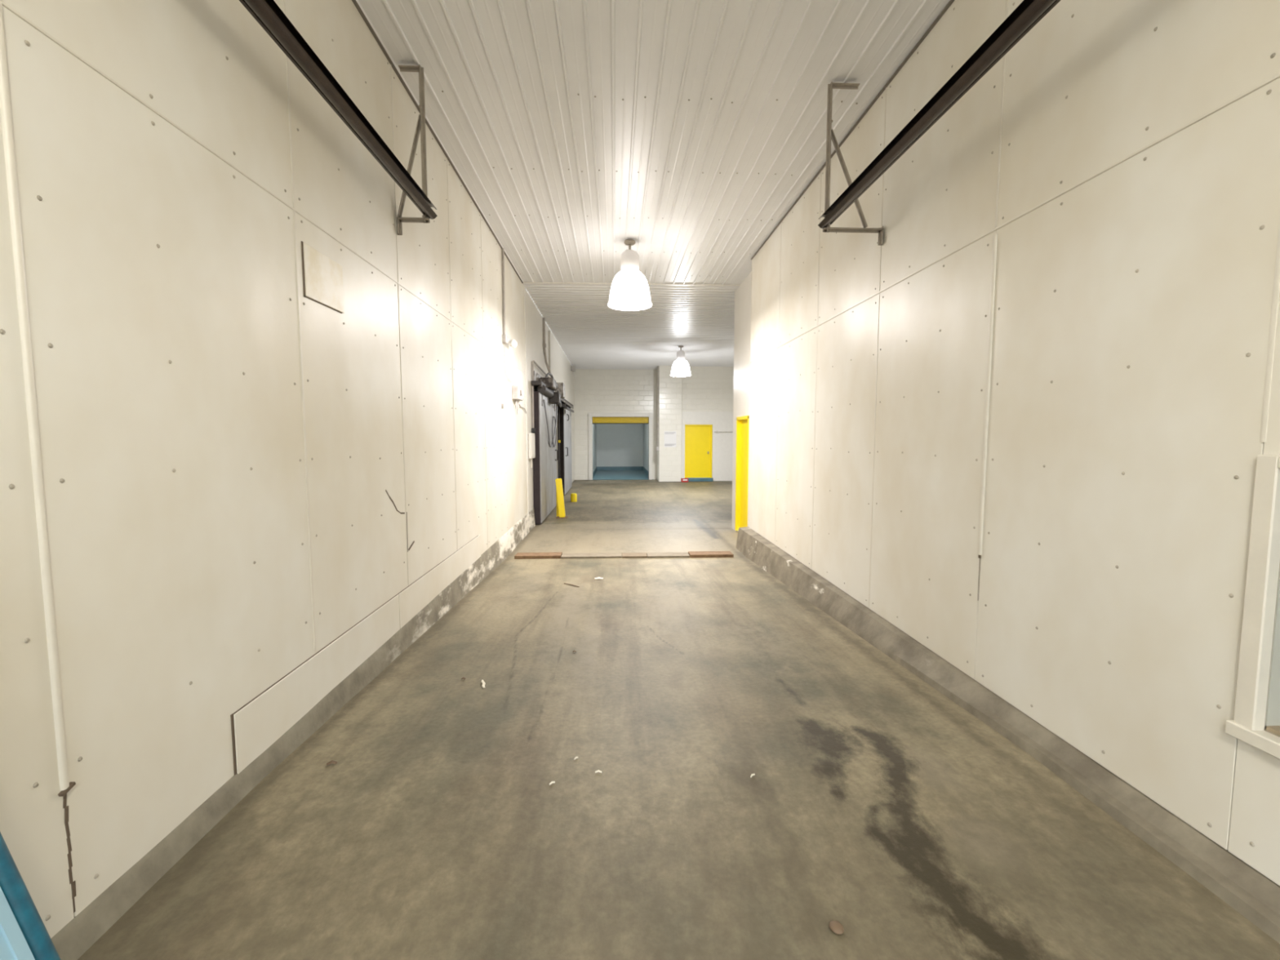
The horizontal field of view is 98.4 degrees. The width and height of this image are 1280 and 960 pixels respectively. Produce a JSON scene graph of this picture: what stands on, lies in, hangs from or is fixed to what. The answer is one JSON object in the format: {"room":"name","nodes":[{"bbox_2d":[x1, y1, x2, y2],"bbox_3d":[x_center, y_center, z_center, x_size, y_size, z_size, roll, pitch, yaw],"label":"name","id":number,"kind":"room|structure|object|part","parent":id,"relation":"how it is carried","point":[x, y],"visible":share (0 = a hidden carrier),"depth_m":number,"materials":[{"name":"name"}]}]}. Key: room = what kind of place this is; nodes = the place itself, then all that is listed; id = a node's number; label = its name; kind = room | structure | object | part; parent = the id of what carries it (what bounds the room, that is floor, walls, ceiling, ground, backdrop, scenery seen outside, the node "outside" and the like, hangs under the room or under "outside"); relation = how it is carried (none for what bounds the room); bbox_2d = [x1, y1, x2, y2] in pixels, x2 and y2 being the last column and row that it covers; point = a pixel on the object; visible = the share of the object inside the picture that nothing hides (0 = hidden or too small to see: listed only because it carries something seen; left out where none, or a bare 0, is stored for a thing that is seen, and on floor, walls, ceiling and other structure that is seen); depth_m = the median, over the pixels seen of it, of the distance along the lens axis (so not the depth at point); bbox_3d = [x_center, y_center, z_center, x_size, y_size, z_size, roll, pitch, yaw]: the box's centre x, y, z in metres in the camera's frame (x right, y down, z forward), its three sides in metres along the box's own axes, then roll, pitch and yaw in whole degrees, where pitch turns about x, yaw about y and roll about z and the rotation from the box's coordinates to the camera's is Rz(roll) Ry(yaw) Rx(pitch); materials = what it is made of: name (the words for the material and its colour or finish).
{"room":"warehouse corridor","nodes":[
{"label":"warehouse corridor","id":0,"kind":"room"},
{"bbox_2d":[0,0,574,938],"bbox_3d":[-2.239,-1.300,10.512,0.311,4.453,24.050,0,5,-3],"label":"wall","id":1,"kind":"structure","parent":0,"point":[253,425],"depth_m":2.17,"materials":[{"name":"beige paint"}]},
{"bbox_3d":[-1.653,0.077,0.867,0.018,2.558,1.340,0,5,-3],"label":"panel","id":2,"kind":"part","parent":1,"relation":"part of","materials":[{"name":"paint"}]},
{"bbox_3d":[-1.716,-2.081,2.041,0.018,1.556,1.340,0,5,-3],"label":"panel","id":3,"kind":"part","parent":1,"relation":"part of","materials":[{"name":"paint"}]},
{"bbox_3d":[-1.715,-0.029,2.203,0.018,2.558,1.340,0,5,-3],"label":"panel","id":4,"kind":"part","parent":1,"relation":"part of","materials":[{"name":"paint"}]},
{"bbox_2d":[51,508,535,959],"bbox_3d":[-1.876,1.220,4.804,0.187,0.350,12.250,0,5,-3],"label":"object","id":5,"kind":"structure","parent":1,"relation":"attached to","point":[74,939],"depth_m":2.40,"materials":[{"name":"grey concrete"}]},
{"bbox_3d":[-1.778,-2.187,3.377,0.018,1.556,1.340,0,5,-3],"label":"panel","id":6,"kind":"part","parent":1,"relation":"part of","materials":[{"name":"paint"}]},
{"bbox_3d":[-1.777,-0.134,3.540,0.018,2.558,1.340,0,5,-3],"label":"panel","id":7,"kind":"part","parent":1,"relation":"part of","materials":[{"name":"paint"}]},
{"bbox_2d":[396,64,430,235],"bbox_3d":[-1.680,-2.410,4.034,0.240,1.189,0.051,0,5,-3],"label":"bracket","id":8,"kind":"object","parent":1,"relation":"attached to","point":[420,126],"visible":1,"depth_m":4.05,"materials":[{"name":"metal"}]},
{"bbox_2d":[239,0,437,219],"bbox_3d":[-1.419,-1.763,1.306,0.090,0.094,5.610,0,5,-3],"label":"rail","id":9,"kind":"object","parent":8,"relation":"attached to","point":[267,13],"visible":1,"depth_m":2.62,"materials":[{"name":"metal"}]},
{"bbox_3d":[-1.782,-1.882,4.077,0.036,0.130,0.039,0,5,-3],"label":"wall plate","id":10,"kind":"part","parent":8,"relation":"part of","materials":[{"name":"metal"}]},
{"bbox_3d":[-1.666,-2.985,3.996,0.150,0.036,0.039,0,5,-3],"label":"arm","id":11,"kind":"part","parent":8,"relation":"part of","materials":[{"name":"metal"}]},
{"bbox_3d":[-1.675,-1.927,4.079,0.230,0.036,0.039,0,5,-3],"label":"arm","id":12,"kind":"part","parent":8,"relation":"part of","materials":[{"name":"metal"}]},
{"bbox_3d":[-1.591,-2.453,4.041,0.036,1.093,0.039,0,5,-3],"label":"post","id":13,"kind":"part","parent":8,"relation":"part of","materials":[{"name":"metal"}]},
{"bbox_3d":[-1.840,-2.293,4.713,0.018,1.556,1.340,0,5,-3],"label":"panel","id":14,"kind":"part","parent":1,"relation":"part of","materials":[{"name":"paint"}]},
{"bbox_3d":[-1.840,-0.240,4.876,0.018,2.558,1.340,0,5,-3],"label":"panel","id":15,"kind":"part","parent":1,"relation":"part of","materials":[{"name":"paint"}]},
{"bbox_2d":[351,0,523,283],"bbox_3d":[-1.791,-3.003,4.022,0.022,0.008,11.350,0,5,-3],"label":"trim","id":16,"kind":"structure","parent":1,"relation":"attached to","point":[354,2],"depth_m":4.45,"materials":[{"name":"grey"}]},
{"bbox_3d":[-1.903,-2.398,6.050,0.018,1.556,1.340,0,5,-3],"label":"panel","id":17,"kind":"part","parent":1,"relation":"part of","materials":[{"name":"paint"}]},
{"bbox_3d":[-1.902,-0.346,6.212,0.018,2.558,1.340,0,5,-3],"label":"panel","id":18,"kind":"part","parent":1,"relation":"part of","materials":[{"name":"paint"}]},
{"bbox_3d":[-1.965,-2.504,7.386,0.018,1.556,1.340,0,5,-3],"label":"panel","id":19,"kind":"part","parent":1,"relation":"part of","materials":[{"name":"paint"}]},
{"bbox_3d":[-1.964,-0.452,7.549,0.018,2.558,1.340,0,5,-3],"label":"panel","id":20,"kind":"part","parent":1,"relation":"part of","materials":[{"name":"paint"}]},
{"bbox_2d":[500,375,504,408],"bbox_3d":[-1.958,-1.246,7.848,0.030,0.456,0.101,0,5,-3],"label":"switch","id":21,"kind":"object","parent":1,"relation":"attached to","point":[502,404],"visible":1,"depth_m":7.84,"materials":[{"name":"paint"}]},
{"bbox_3d":[-1.959,-1.276,7.821,0.010,0.391,0.052,0,5,-3],"label":"cord","id":22,"kind":"part","parent":21,"relation":"part of","materials":[{"name":"white plastic"}]},
{"bbox_2d":[502,248,505,334],"bbox_3d":[-1.963,-2.699,7.944,0.032,1.249,0.062,0,5,-3],"label":"conduit","id":23,"kind":"object","parent":1,"relation":"attached to","point":[503,249],"visible":1,"depth_m":7.93,"materials":[{"name":"metal"}]},
{"bbox_2d":[504,343,511,382],"bbox_3d":[-1.974,-1.739,8.272,0.016,0.518,0.509,0,5,-3],"label":"conduit","id":24,"kind":"object","parent":1,"relation":"attached to","point":[504,344],"visible":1,"depth_m":8.03,"materials":[{"name":"white metal"}]},
{"bbox_2d":[502,334,517,347],"bbox_3d":[-1.919,-2.046,8.155,0.142,0.127,0.462,0,5,-3],"label":"emergency light","id":25,"kind":"object","parent":1,"relation":"attached to","point":[512,343],"visible":0.99,"depth_m":8.14,"materials":[{"name":"white plastic"}]},
{"bbox_3d":[-2.041,-2.633,9.018,0.018,1.556,1.933,0,5,-3],"label":"panel","id":26,"kind":"part","parent":1,"relation":"part of","materials":[{"name":"paint"}]},
{"bbox_3d":[-2.041,-0.581,9.180,0.018,2.558,1.933,0,5,-3],"label":"panel","id":27,"kind":"part","parent":1,"relation":"part of","materials":[{"name":"paint"}]},
{"bbox_2d":[511,385,524,413],"bbox_3d":[-1.964,-1.295,9.019,0.125,0.440,0.650,0,5,-3],"label":"switch box","id":28,"kind":"object","parent":1,"relation":"attached to","point":[517,392],"visible":1,"depth_m":8.78,"materials":[{"name":"paint"}]},
{"bbox_2d":[524,286,528,515],"bbox_3d":[-2.080,-1.333,10.075,0.032,4.318,0.070,0,5,-3],"label":"trim","id":29,"kind":"structure","parent":1,"relation":"attached to","point":[524,286],"depth_m":10.04,"materials":[{"name":"white metal"}]},
{"bbox_2d":[528,427,535,467],"bbox_3d":[-2.060,-0.614,10.550,0.070,0.760,0.500,0,5,-3],"label":"control panel","id":30,"kind":"object","parent":1,"relation":"attached to","point":[531,445],"visible":1,"depth_m":10.42,"materials":[{"name":"white plastic"}]},
{"bbox_2d":[531,360,549,427],"bbox_3d":[-2.107,-1.772,12.019,0.120,1.318,2.610,0,5,0],"label":"conduit","id":31,"kind":"object","parent":1,"relation":"attached to","point":[532,362],"visible":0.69,"depth_m":10.75,"materials":[{"name":"metal"}]},
{"bbox_2d":[542,317,554,378],"bbox_3d":[-2.103,-2.966,12.822,0.095,1.455,0.670,1,5,14],"label":"conduit","id":32,"kind":"object","parent":1,"relation":"attached to","point":[544,318],"visible":0.85,"depth_m":12.53,"materials":[{"name":"metal"}]},
{"bbox_2d":[548,330,551,371],"bbox_3d":[-2.227,-3.129,13.607,0.037,1.093,0.037,2,5,20],"label":"conduit","id":33,"kind":"object","parent":1,"relation":"attached to","point":[548,331],"visible":0.81,"depth_m":13.59,"materials":[{"name":"grey metal"}]},
{"bbox_2d":[530,370,573,412],"bbox_3d":[-2.098,-2.200,14.816,0.402,0.651,8.350,0,5,-3],"label":"operator","id":34,"kind":"object","parent":1,"relation":"attached to","point":[548,387],"visible":0.98,"depth_m":11.86,"materials":[{"name":"grey"}]},
{"bbox_3d":[-2.135,-2.062,11.612,0.030,0.320,1.350,0,5,-3],"label":"plate","id":35,"kind":"part","parent":34,"relation":"part of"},
{"bbox_2d":[532,391,558,524],"bbox_3d":[-2.065,-0.564,12.386,0.226,2.670,3.050,0,5,-3],"label":"sliding door","id":36,"kind":"structure","parent":34,"relation":"hanging from","point":[544,463],"depth_m":11.42,"materials":[{"name":"metal"}]},
{"bbox_3d":[-2.093,-0.544,12.392,0.130,2.590,3.000,0,5,-3],"label":"door panel","id":37,"kind":"part","parent":36,"relation":"part of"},
{"bbox_3d":[-2.045,-0.612,13.564,0.076,0.272,0.032,0,5,-3],"label":"pull handle","id":38,"kind":"part","parent":36,"relation":"part of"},
{"bbox_2d":[556,402,573,412],"bbox_3d":[-2.087,-2.042,15.156,0.350,0.280,2.700,0,5,-3],"label":"hood","id":39,"kind":"object","parent":34,"relation":"attached to","point":[563,406],"depth_m":14.66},
{"bbox_2d":[559,403,572,495],"bbox_3d":[-2.311,-1.006,17.537,0.216,2.740,2.700,0,5,-3],"label":"sliding door","id":40,"kind":"structure","parent":34,"relation":"hanging from","point":[565,415],"depth_m":16.51,"materials":[{"name":"metal"}]},
{"bbox_3d":[-2.344,-0.987,17.542,0.130,2.660,2.650,0,5,-3],"label":"door panel","id":41,"kind":"part","parent":40,"relation":"part of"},
{"bbox_2d":[571,365,575,372],"bbox_3d":[-2.514,-4.186,20.790,0.140,0.200,0.300,0,5,-3],"label":"camera","id":42,"kind":"object","parent":1,"relation":"attached to","point":[573,367],"visible":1,"depth_m":20.65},
{"bbox_2d":[523,281,740,285],"bbox_3d":[-0.137,-3.465,9.757,3.862,0.015,0.050,0,5,-3],"label":"trim","id":43,"kind":"structure","parent":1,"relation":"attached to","point":[523,282],"depth_m":9.75,"materials":[{"name":"white metal"}]},
{"bbox_2d":[592,423,596,472],"bbox_3d":[-2.159,-1.775,25.467,0.100,3.040,5.800,0,5,-3],"label":"wall","id":44,"kind":"structure","parent":0,"point":[594,442],"depth_m":25.90,"materials":[{"name":"white paint"}]},
{"bbox_2d":[573,368,657,479],"bbox_3d":[-0.948,-2.243,22.423,4.000,4.453,0.300,0,5,-3],"label":"wall","id":45,"kind":"structure","parent":0,"point":[595,390],"depth_m":22.19,"materials":[{"name":"white brick"}]},
{"bbox_2d":[588,413,652,479],"bbox_3d":[-0.802,-1.367,22.469,2.570,2.700,0.360,0,5,-3],"label":"trim","id":46,"kind":"structure","parent":45,"relation":"attached to","point":[591,415],"depth_m":22.24,"materials":[{"name":"white paint"}]},
{"bbox_3d":[-2.006,-1.363,22.413,0.160,2.700,0.360,0,5,-3],"label":"casing","id":47,"kind":"part","parent":46,"relation":"part of","materials":[{"name":"white paint"}]},
{"bbox_3d":[-0.781,-2.622,22.230,2.280,0.160,0.080,0,5,-3],"label":"casing","id":48,"kind":"part","parent":46,"relation":"part of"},
{"bbox_3d":[0.417,-1.372,22.526,0.130,2.700,0.360,0,5,-3],"label":"casing","id":49,"kind":"part","parent":46,"relation":"part of","materials":[{"name":"white paint"}]},
{"bbox_2d":[592,417,648,423],"bbox_3d":[-0.787,-2.419,22.387,2.270,0.280,0.060,0,5,-3],"label":"roller shutter","id":50,"kind":"object","parent":45,"relation":"attached to","point":[595,420],"visible":1,"depth_m":22.37,"materials":[{"name":"yellow metal"}]},
{"bbox_2d":[595,423,643,466],"bbox_3d":[-1.037,-2.012,28.463,2.620,3.040,0.100,0,5,-3],"label":"wall","id":51,"kind":"structure","parent":0,"point":[618,445],"depth_m":28.43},
{"bbox_2d":[596,466,643,470],"bbox_3d":[-1.034,-0.598,28.514,2.420,0.188,0.020,0,5,-3],"label":"baseboard","id":52,"kind":"structure","parent":51,"relation":"attached to","point":[597,468],"depth_m":28.50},
{"bbox_2d":[531,470,732,529],"bbox_3d":[1.512,0.327,19.668,8.640,0.262,18.220,0,5,-3],"label":"floor","id":53,"kind":"structure","parent":0,"point":[654,504],"depth_m":14.21,"materials":[{"name":"concrete"}]},
{"bbox_2d":[557,404,559,478],"bbox_3d":[-2.191,-0.738,14.908,0.050,2.600,0.050,0,5,-3],"label":"post","id":54,"kind":"object","parent":53,"relation":"on","point":[558,426],"visible":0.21,"depth_m":14.87,"materials":[{"name":"black metal"}]},
{"bbox_2d":[555,478,568,518],"bbox_3d":[-1.701,0.390,11.967,0.254,0.856,0.270,0,5,-3],"label":"post","id":55,"kind":"object","parent":53,"relation":"on","point":[561,513],"visible":1,"depth_m":11.92,"materials":[{"name":"yellow metal"}]},
{"bbox_3d":[-1.802,0.409,12.074,0.055,0.800,0.050,0,5,-3],"label":"backing post","id":56,"kind":"part","parent":55,"relation":"part of","materials":[{"name":"yellow metal"}]},
{"bbox_2d":[570,493,577,502],"bbox_3d":[-1.791,0.470,14.916,0.170,0.230,0.167,0,5,-3],"label":"stub","id":57,"kind":"object","parent":53,"relation":"on","point":[573,495],"visible":1,"depth_m":14.85,"materials":[{"name":"yellow paint"}]},
{"bbox_2d":[680,477,688,482],"bbox_3d":[1.718,-0.007,21.339,0.270,0.165,0.260,0,5,-3],"label":"carton","id":58,"kind":"object","parent":53,"relation":"on","point":[682,479],"visible":1,"depth_m":21.22,"materials":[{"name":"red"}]},
{"bbox_2d":[643,423,648,471],"bbox_3d":[0.358,-1.785,25.583,0.100,3.040,5.800,0,5,-3],"label":"wall","id":59,"kind":"structure","parent":0,"point":[645,425],"depth_m":26.09,"materials":[{"name":"white paint"}]},
{"bbox_2d":[643,466,648,475],"bbox_3d":[0.299,-0.375,25.692,0.020,0.188,5.800,0,5,-3],"label":"baseboard","id":60,"kind":"structure","parent":59,"relation":"attached to","point":[645,470],"depth_m":25.78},
{"bbox_2d":[355,0,950,369],"bbox_3d":[2.049,-3.543,10.536,8.302,0.047,24.052,0,5,-3],"label":"ceiling","id":61,"kind":"structure","parent":0,"point":[686,131],"depth_m":4.80,"materials":[{"name":"metal"}]},
{"bbox_2d":[608,239,652,311],"bbox_3d":[-0.140,-2.844,7.631,0.612,0.885,0.612,0,5,-3],"label":"pendant lamp","id":62,"kind":"object","parent":61,"relation":"hanging from","point":[629,289],"visible":1,"depth_m":7.48,"materials":[{"name":"metal"}]},
{"bbox_2d":[608,300,650,309],"bbox_3d":[-0.140,-2.420,7.665,0.576,0.036,0.576,0,5,-3],"label":"diffuser","id":63,"kind":"object","parent":62,"relation":"attached to","point":[615,304],"depth_m":7.59,"materials":[{"name":"white"}]},
{"bbox_3d":[-0.140,-3.262,7.598,0.160,0.045,0.160,0,5,-3],"label":"ceiling plate","id":64,"kind":"part","parent":62,"relation":"part of","materials":[{"name":"metal"}]},
{"bbox_3d":[-0.140,-2.648,7.647,0.612,0.460,0.612,0,5,-3],"label":"lamp shade","id":65,"kind":"part","parent":62,"relation":"part of","materials":[{"name":"white"}]},
{"bbox_2d":[670,345,690,376],"bbox_3d":[1.216,-3.542,16.446,0.612,0.885,0.612,0,5,-3],"label":"pendant lamp","id":66,"kind":"object","parent":61,"relation":"hanging from","point":[680,367],"visible":1,"depth_m":16.29,"materials":[{"name":"metal"}]},
{"bbox_3d":[1.216,-3.346,16.462,0.612,0.460,0.612,0,5,-3],"label":"lamp shade","id":67,"kind":"part","parent":66,"relation":"part of","materials":[{"name":"white"}]},
{"bbox_2d":[671,374,689,376],"bbox_3d":[1.216,-3.119,16.480,0.576,0.036,0.576,0,5,-3],"label":"diffuser","id":68,"kind":"object","parent":66,"relation":"attached to","point":[672,375],"depth_m":16.43,"materials":[{"name":"white"}]},
{"bbox_2d":[656,365,682,481],"bbox_3d":[1.143,-2.194,21.797,0.880,4.453,1.150,0,5,-3],"label":"pillar","id":69,"kind":"structure","parent":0,"point":[668,460],"depth_m":21.22,"materials":[{"name":"white brick"}]},
{"bbox_2d":[656,365,658,450],"bbox_3d":[0.681,-2.752,21.244,0.090,3.233,0.100,0,5,-3],"label":"conduit","id":70,"kind":"object","parent":69,"relation":"attached to","point":[657,446],"visible":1,"depth_m":21.22,"materials":[{"name":"metal"}]},
{"bbox_2d":[664,431,676,447],"bbox_3d":[1.165,-1.568,21.265,0.470,0.610,0.010,0,5,-3],"label":"notice sheet","id":71,"kind":"object","parent":69,"relation":"attached to","point":[670,437],"visible":1,"depth_m":21.26,"materials":[{"name":"white paper"}]},
{"bbox_2d":[77,528,1279,959],"bbox_3d":[0.085,1.410,4.559,4.020,0.490,11.950,0,5,-3],"label":"floor","id":72,"kind":"structure","parent":0,"point":[875,804],"depth_m":2.22,"materials":[{"name":"concrete"}]},
{"bbox_2d":[0,886,35,959],"bbox_3d":[-1.258,0.383,0.740,0.740,2.150,0.410,0,5,-3],"label":"leaning board","id":73,"kind":"object","parent":72,"relation":"on","point":[14,945],"visible":1,"depth_m":0.97,"materials":[{"name":"blue"}]},
{"bbox_2d":[0,831,60,959],"bbox_3d":[-1.268,0.415,0.978,0.725,2.055,0.052,0,5,-3],"label":"leaning pole","id":74,"kind":"object","parent":72,"relation":"on","point":[12,885],"visible":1,"depth_m":1.01,"materials":[{"name":"metal"}]},
{"bbox_2d":[326,760,337,765],"bbox_3d":[-1.436,1.316,2.571,0.044,0.014,0.020,-2,5,-20],"label":"crumb","id":75,"kind":"object","parent":72,"relation":"on","point":[331,761],"visible":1,"depth_m":2.57,"materials":[{"name":"brown"}]},
{"bbox_2d":[481,680,485,688],"bbox_3d":[-0.989,1.284,3.487,0.025,0.012,0.112,-2,5,-19],"label":"chip","id":76,"kind":"object","parent":72,"relation":"on","point":[482,681],"visible":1,"depth_m":3.47,"materials":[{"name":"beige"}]},
{"bbox_2d":[514,551,562,559],"bbox_3d":[-1.481,1.106,8.072,0.660,0.048,0.240,0,5,-3],"label":"plate","id":77,"kind":"object","parent":72,"relation":"on","point":[551,554],"visible":0.9,"depth_m":7.97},
{"bbox_2d":[560,552,621,558],"bbox_3d":[-0.709,1.111,8.099,0.875,0.033,0.240,0,5,-3],"label":"plate","id":78,"kind":"object","parent":72,"relation":"on","point":[583,555],"visible":1,"depth_m":8.04,"materials":[{"name":"beige metal"}]},
{"bbox_2d":[622,552,647,558],"bbox_3d":[-0.084,1.109,8.118,0.365,0.033,0.240,0,5,-3],"label":"plate","id":79,"kind":"object","parent":72,"relation":"on","point":[624,555],"visible":1,"depth_m":8.04,"materials":[{"name":"beige metal"}]},
{"bbox_2d":[646,552,689,558],"bbox_3d":[0.411,1.108,8.131,0.615,0.033,0.240,0,5,-3],"label":"plate","id":80,"kind":"object","parent":72,"relation":"on","point":[650,555],"visible":0.98,"depth_m":8.04,"materials":[{"name":"beige metal"}]},
{"bbox_2d":[688,551,733,557],"bbox_3d":[1.041,1.099,8.149,0.635,0.048,0.240,0,5,-3],"label":"plate","id":81,"kind":"object","parent":72,"relation":"on","point":[692,553],"visible":0.92,"depth_m":8.05,"materials":[{"name":"brown wood"}]},
{"bbox_2d":[829,920,844,934],"bbox_3d":[0.606,1.382,1.705,0.044,0.020,0.045,0,5,-3],"label":"clod","id":82,"kind":"object","parent":72,"relation":"on","point":[835,926],"visible":1,"depth_m":1.70,"materials":[{"name":"brown"}]},
{"bbox_2d":[681,366,733,481],"bbox_3d":[3.626,-2.212,22.012,4.100,4.453,0.950,0,5,-3],"label":"wall","id":83,"kind":"structure","parent":0,"point":[707,388],"depth_m":21.39,"materials":[{"name":"white brick"}]},
{"bbox_2d":[684,424,713,481],"bbox_3d":[2.284,-1.052,21.579,1.130,2.210,0.270,0,5,-3],"label":"door","id":84,"kind":"structure","parent":83,"relation":"in","point":[698,437],"depth_m":21.58,"materials":[{"name":"yellow paint"}]},
{"bbox_2d":[681,411,733,480],"bbox_3d":[3.599,-1.309,21.595,4.000,2.700,0.020,0,5,-3],"label":"lining","id":85,"kind":"object","parent":83,"relation":"attached to","point":[722,442],"visible":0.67,"depth_m":21.53,"materials":[{"name":"white paint"}]},
{"bbox_2d":[714,431,733,432],"bbox_3d":[3.750,-1.875,21.523,1.700,0.080,0.052,0,5,-3],"label":"pipe","id":86,"kind":"object","parent":85,"relation":"attached to","point":[714,431],"visible":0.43,"depth_m":21.48,"materials":[{"name":"white metal"}]},
{"bbox_2d":[731,271,751,531],"bbox_3d":[1.933,-1.220,9.493,0.250,4.453,1.920,0,5,-3],"label":"wall","id":87,"kind":"structure","parent":0,"point":[742,328],"depth_m":9.78,"materials":[{"name":"paint"}]},
{"bbox_2d":[734,415,749,530],"bbox_3d":[1.869,-0.075,9.747,0.162,2.090,0.910,0,5,-3],"label":"door","id":88,"kind":"structure","parent":87,"relation":"in","point":[742,422],"depth_m":10.02,"materials":[{"name":"yellow paint"}]},
{"bbox_2d":[747,0,1279,885],"bbox_3d":[2.076,-0.758,3.652,0.308,4.453,9.900,0,5,-3],"label":"wall","id":89,"kind":"structure","parent":0,"point":[1024,428],"depth_m":2.59,"materials":[{"name":"beige"}]},
{"bbox_3d":[1.747,-0.479,7.878,0.018,2.558,1.466,0,5,-3],"label":"panel","id":90,"kind":"part","parent":89,"relation":"part of","materials":[{"name":"paint"}]},
{"bbox_3d":[1.746,-2.531,7.715,0.018,1.556,1.466,0,5,-3],"label":"panel","id":91,"kind":"part","parent":89,"relation":"part of","materials":[{"name":"paint"}]},
{"bbox_3d":[1.812,-0.368,6.478,0.018,2.558,1.340,0,5,-3],"label":"panel","id":92,"kind":"part","parent":89,"relation":"part of","materials":[{"name":"paint"}]},
{"bbox_3d":[1.812,-2.421,6.316,0.018,1.556,1.340,0,5,-3],"label":"panel","id":93,"kind":"part","parent":89,"relation":"part of","materials":[{"name":"paint"}]},
{"bbox_3d":[1.875,-0.262,5.142,0.018,2.558,1.340,0,5,-3],"label":"panel","id":94,"kind":"part","parent":89,"relation":"part of","materials":[{"name":"paint"}]},
{"bbox_3d":[1.874,-2.315,4.980,0.018,1.556,1.340,0,5,-3],"label":"panel","id":95,"kind":"part","parent":89,"relation":"part of","materials":[{"name":"paint"}]},
{"bbox_2d":[751,0,954,259],"bbox_3d":[1.922,-2.960,3.461,0.022,0.008,9.880,0,5,-3],"label":"trim","id":96,"kind":"structure","parent":89,"relation":"attached to","point":[950,2],"depth_m":4.39,"materials":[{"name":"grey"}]},
{"bbox_2d":[822,81,884,245],"bbox_3d":[1.660,-2.427,4.239,0.478,1.189,0.051,0,5,-3],"label":"bracket","id":97,"kind":"object","parent":89,"relation":"attached to","point":[830,134],"visible":1,"depth_m":4.25,"materials":[{"name":"metal"}]},
{"bbox_3d":[1.451,-2.469,4.232,0.036,1.093,0.039,0,5,-3],"label":"post","id":98,"kind":"part","parent":97,"relation":"part of","materials":[{"name":"metal"}]},
{"bbox_3d":[1.558,-3.002,4.195,0.215,0.036,0.039,0,5,-3],"label":"arm","id":99,"kind":"part","parent":97,"relation":"part of","materials":[{"name":"metal"}]},
{"bbox_3d":[1.655,-1.945,4.283,0.468,0.036,0.039,0,5,-3],"label":"arm","id":100,"kind":"part","parent":97,"relation":"part of","materials":[{"name":"metal"}]},
{"bbox_3d":[1.881,-1.901,4.297,0.036,0.130,0.039,0,5,-3],"label":"wall plate","id":101,"kind":"part","parent":97,"relation":"part of","materials":[{"name":"metal"}]},
{"bbox_2d":[817,0,1060,228],"bbox_3d":[1.557,-1.777,1.468,0.090,0.094,5.660,0,5,-3],"label":"rail","id":102,"kind":"object","parent":97,"relation":"attached to","point":[1028,13],"visible":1,"depth_m":2.64,"materials":[{"name":"metal"}]},
{"bbox_3d":[1.937,-0.156,3.806,0.018,2.558,1.340,0,5,-3],"label":"panel","id":103,"kind":"part","parent":89,"relation":"part of","materials":[{"name":"paint"}]},
{"bbox_3d":[1.937,-2.209,3.643,0.018,1.556,1.340,0,5,-3],"label":"panel","id":104,"kind":"part","parent":89,"relation":"part of","materials":[{"name":"paint"}]},
{"bbox_2d":[735,526,1279,943],"bbox_3d":[1.907,1.301,3.812,0.328,0.343,9.910,0,5,-3],"label":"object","id":105,"kind":"structure","parent":89,"relation":"attached to","point":[1254,895],"depth_m":2.57,"materials":[{"name":"grey concrete"}]},
{"bbox_3d":[2.000,-0.051,2.469,0.018,2.558,1.340,0,5,-3],"label":"panel","id":106,"kind":"part","parent":89,"relation":"part of","materials":[{"name":"paint"}]},
{"bbox_3d":[1.999,-2.103,2.307,0.018,1.556,1.340,0,5,-3],"label":"panel","id":107,"kind":"part","parent":89,"relation":"part of","materials":[{"name":"paint"}]},
{"bbox_2d":[1225,454,1279,759],"bbox_3d":[2.194,0.441,1.187,0.351,0.947,1.330,0,5,-3],"label":"window","id":108,"kind":"structure","parent":89,"relation":"in","point":[1247,726],"depth_m":1.79,"materials":[{"name":"plastic"}]},
{"bbox_3d":[2.046,0.889,1.215,0.054,0.048,1.330,0,5,-3],"label":"sill","id":109,"kind":"part","parent":108,"relation":"part of","materials":[{"name":"plastic"}]},
{"bbox_3d":[2.051,-0.010,1.144,0.042,0.042,1.190,0,5,-3],"label":"frame","id":110,"kind":"part","parent":108,"relation":"part of","materials":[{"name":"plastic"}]},
{"bbox_3d":[2.062,1.102,1.216,0.018,0.458,1.340,0,5,-3],"label":"panel","id":111,"kind":"part","parent":89,"relation":"part of","materials":[{"name":"paint"}]},
{"bbox_3d":[2.062,-0.610,1.080,0.018,1.223,1.340,0,5,-3],"label":"panel","id":112,"kind":"part","parent":89,"relation":"part of","materials":[{"name":"paint"}]}
]}

